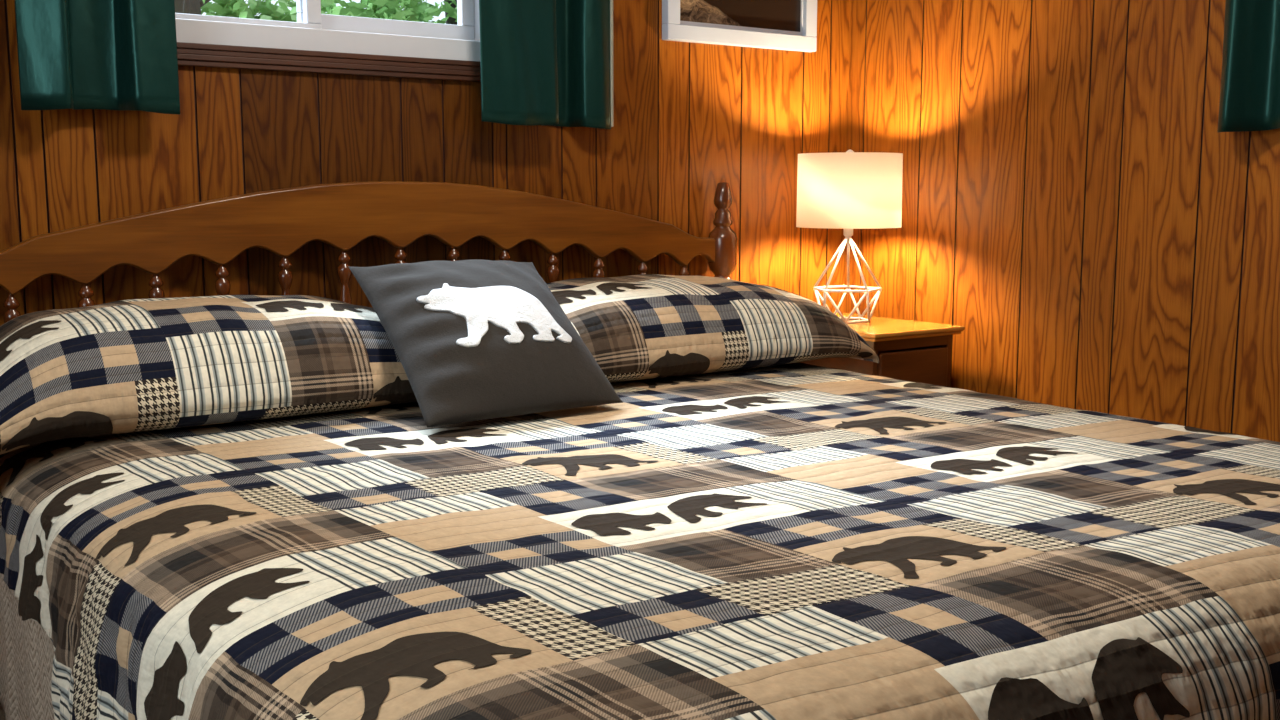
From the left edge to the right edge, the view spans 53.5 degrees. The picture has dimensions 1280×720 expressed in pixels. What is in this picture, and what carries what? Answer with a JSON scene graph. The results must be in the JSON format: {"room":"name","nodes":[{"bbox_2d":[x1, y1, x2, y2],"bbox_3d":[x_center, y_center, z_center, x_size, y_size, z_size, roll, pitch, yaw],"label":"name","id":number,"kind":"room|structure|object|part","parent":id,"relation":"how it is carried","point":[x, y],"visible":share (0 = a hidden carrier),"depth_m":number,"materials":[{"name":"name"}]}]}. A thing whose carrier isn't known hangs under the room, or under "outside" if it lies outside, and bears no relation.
{"room":"cabin bedroom","nodes":[
{"label":"cabin bedroom","id":0,"kind":"room"},
{"bbox_2d":[0,710,4,719],"bbox_3d":[0.231,0.947,1.214,4.155,0.100,4.440,-5,9,-35],"label":"floor","id":1,"kind":"structure","parent":0,"point":[2,716],"depth_m":2.56,"materials":[{"name":"brown carpet"}]},
{"bbox_2d":[0,181,737,322],"bbox_3d":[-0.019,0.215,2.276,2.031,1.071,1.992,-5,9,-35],"label":"headboard","id":2,"kind":"object","parent":1,"relation":"on","point":[341,216],"visible":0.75,"depth_m":2.91,"materials":[{"name":"brown wood"}]},
{"bbox_2d":[0,573,53,719],"bbox_3d":[0.048,0.498,2.255,1.901,0.485,1.982,-5,9,-35],"label":"bed skirt","id":3,"kind":"object","parent":2,"relation":"attached to","point":[26,649],"visible":0.06,"depth_m":2.31,"materials":[{"name":"beige fabric"}]},
{"bbox_2d":[0,362,1279,719],"bbox_3d":[0.074,0.435,2.207,1.990,0.593,2.087,-5,9,-35],"label":"quilt","id":4,"kind":"object","parent":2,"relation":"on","point":[799,540],"visible":0.8,"depth_m":1.57,"materials":[{"name":"fabric"}]},
{"bbox_2d":[0,295,416,454],"bbox_3d":[-0.849,0.026,2.502,1.040,0.287,0.530,-5,9,-35],"label":"pillow sham","id":5,"kind":"object","parent":4,"relation":"on","point":[131,365],"visible":0.94,"depth_m":2.28,"materials":[{"name":"fabric"}]},
{"bbox_2d":[348,259,622,427],"bbox_3d":[-0.307,-0.054,2.525,0.449,0.276,0.396,-5,9,-35],"label":"throw pillow","id":6,"kind":"object","parent":4,"relation":"on","point":[475,339],"visible":1,"depth_m":2.43,"materials":[{"name":"grey fabric"}]},
{"bbox_2d":[546,274,878,381],"bbox_3d":[0.024,-0.089,3.103,1.040,0.221,0.532,-5,9,-35],"label":"pillow sham","id":7,"kind":"object","parent":4,"relation":"on","point":[640,327],"visible":0.78,"depth_m":2.93,"materials":[{"name":"fabric"}]},
{"bbox_3d":[0.231,0.037,3.605,0.083,1.071,0.083,-5,9,-35],"label":"post","id":8,"kind":"part","parent":2,"relation":"part of","materials":[{"name":"brown wood"}]},
{"bbox_2d":[802,312,964,386],"bbox_3d":[0.603,0.232,3.616,0.345,0.682,0.520,-5,9,-35],"label":"nightstand","id":9,"kind":"object","parent":1,"relation":"on","point":[906,350],"visible":0.16,"depth_m":3.41,"materials":[{"name":"brown wood"}]},
{"bbox_2d":[796,150,902,322],"bbox_3d":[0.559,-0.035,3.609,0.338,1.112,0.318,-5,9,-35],"label":"table lamp","id":10,"kind":"object","parent":9,"relation":"on","point":[849,190],"visible":0.85,"depth_m":3.44,"materials":[{"name":"white fabric"}]},
{"bbox_2d":[843,229,852,236],"bbox_3d":[0.585,-0.381,3.565,0.030,0.070,0.030,-5,9,-35],"label":"socket","id":11,"kind":"object","parent":10,"relation":"attached to","point":[847,232],"depth_m":3.56,"materials":[{"name":"white metal"}]},
{"bbox_3d":[0.585,-0.474,3.552,0.292,0.203,0.292,-5,9,-35],"label":"lamp shade","id":12,"kind":"part","parent":10,"relation":"part of","materials":[{"name":"white fabric"}]},
{"bbox_3d":[0.731,0.089,3.414,0.257,0.234,0.020,-5,9,-35],"label":"drawer","id":13,"kind":"part","parent":9,"relation":"part of","materials":[{"name":"brown wood"}]},
{"bbox_2d":[0,0,849,325],"bbox_3d":[-1.008,-0.477,2.808,4.155,2.300,0.120,-5,9,-35],"label":"wall","id":14,"kind":"structure","parent":0,"point":[690,118],"depth_m":3.10,"materials":[{"name":"brown wood"}]},
{"bbox_2d":[175,0,480,81],"bbox_3d":[-0.759,-1.035,2.890,1.060,0.755,0.132,-5,9,-35],"label":"window","id":15,"kind":"structure","parent":14,"relation":"in","point":[317,42],"depth_m":2.92,"materials":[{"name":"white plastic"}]},
{"bbox_3d":[-0.922,-1.017,2.766,0.448,0.559,0.030,-5,9,-35],"label":"sash","id":16,"kind":"part","parent":15,"relation":"part of","materials":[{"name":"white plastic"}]},
{"bbox_3d":[-0.727,-0.678,2.892,1.060,0.047,0.022,-5,9,-35],"label":"casing","id":17,"kind":"part","parent":15,"relation":"part of","materials":[{"name":"brown wood"}]},
{"bbox_3d":[-0.605,-1.052,3.028,0.448,0.559,0.030,-5,9,-35],"label":"sash","id":18,"kind":"part","parent":15,"relation":"part of","materials":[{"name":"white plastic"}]},
{"bbox_2d":[662,0,816,51],"bbox_3d":[0.288,-1.092,3.548,0.540,0.420,0.029,-5,9,-35],"label":"picture frame","id":19,"kind":"object","parent":14,"relation":"attached to","point":[790,25],"visible":1,"depth_m":3.57,"materials":[{"name":"white wood"}]},
{"bbox_2d":[680,0,800,31],"bbox_3d":[0.282,-1.093,3.556,0.456,0.336,0.005,-5,9,-35],"label":"print","id":20,"kind":"object","parent":19,"relation":"attached to","point":[749,15],"depth_m":3.58},
{"bbox_2d":[843,0,1279,441],"bbox_3d":[1.918,-0.389,2.153,0.120,2.300,4.320,-5,9,-35],"label":"wall","id":21,"kind":"structure","parent":0,"point":[1075,201],"depth_m":3.21,"materials":[{"name":"brown wood"}]},
{"bbox_3d":[1.726,-1.319,2.127,0.083,0.015,1.572,-5,9,-35],"label":"curtain rod","id":22,"kind":"object","parent":21,"relation":"attached to","visible":0},
{"bbox_2d":[1218,0,1279,131],"bbox_3d":[1.359,-0.927,2.649,0.071,0.884,0.285,-5,9,-35],"label":"curtain","id":23,"kind":"object","parent":22,"relation":"hanging from","point":[1250,76],"visible":1,"depth_m":2.75,"materials":[{"name":"green fabric"}]},
{"label":"outside","id":24,"kind":"structure","parent":0,"visible":0},
{"bbox_3d":[-5.632,-0.017,11.630,32.000,0.250,18.650,-5,9,-35],"label":"ground","id":25,"kind":"structure","parent":24,"visible":0},
{"bbox_2d":[201,0,297,21],"bbox_3d":[-3.607,-2.930,8.540,3.260,6.348,3.088,-5,9,-35],"label":"tree","id":26,"kind":"object","parent":25,"relation":"on","point":[221,7],"visible":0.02,"depth_m":8.23,"materials":[{"name":"green plant"}]},
{"bbox_2d":[174,0,388,21],"bbox_3d":[-2.228,-2.095,5.980,2.306,5.371,2.256,-5,9,-35],"label":"tree","id":27,"kind":"object","parent":25,"relation":"on","point":[181,6],"visible":0.03,"depth_m":6.11,"materials":[{"name":"green plant"}]},
{"bbox_2d":[278,0,351,14],"bbox_3d":[-4.588,-3.913,11.809,4.272,7.427,4.306,-5,9,-35],"label":"tree","id":28,"kind":"object","parent":25,"relation":"on","point":[326,8],"visible":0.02,"depth_m":12.00,"materials":[{"name":"green plant"}]},
{"bbox_2d":[321,0,457,24],"bbox_3d":[-1.441,-3.088,10.378,3.358,6.172,3.429,-5,9,-35],"label":"tree","id":29,"kind":"object","parent":25,"relation":"on","point":[415,6],"visible":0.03,"depth_m":9.64,"materials":[{"name":"green plant"}]},
{"bbox_2d":[355,1,456,22],"bbox_3d":[-0.589,-2.228,7.724,2.408,5.172,2.221,-5,9,-35],"label":"tree","id":30,"kind":"object","parent":25,"relation":"on","point":[399,15],"visible":0.03,"depth_m":7.51,"materials":[{"name":"green plant"}]},
{"bbox_3d":[-0.669,-1.408,2.798,1.512,0.015,0.083,-5,9,-35],"label":"curtain rod","id":31,"kind":"object","parent":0,"visible":0},
{"bbox_2d":[15,0,179,114],"bbox_3d":[-1.092,-0.926,2.523,0.296,0.854,0.068,-5,9,-35],"label":"curtain","id":32,"kind":"object","parent":31,"relation":"hanging from","point":[73,54],"visible":1,"depth_m":2.58,"materials":[{"name":"green fabric"}]},
{"bbox_2d":[479,0,613,128],"bbox_3d":[-0.240,-1.006,3.125,0.106,0.854,0.396,7,10,42],"label":"curtain","id":33,"kind":"object","parent":31,"relation":"hanging from","point":[544,62],"visible":1,"depth_m":3.11,"materials":[{"name":"green fabric"}]}
]}

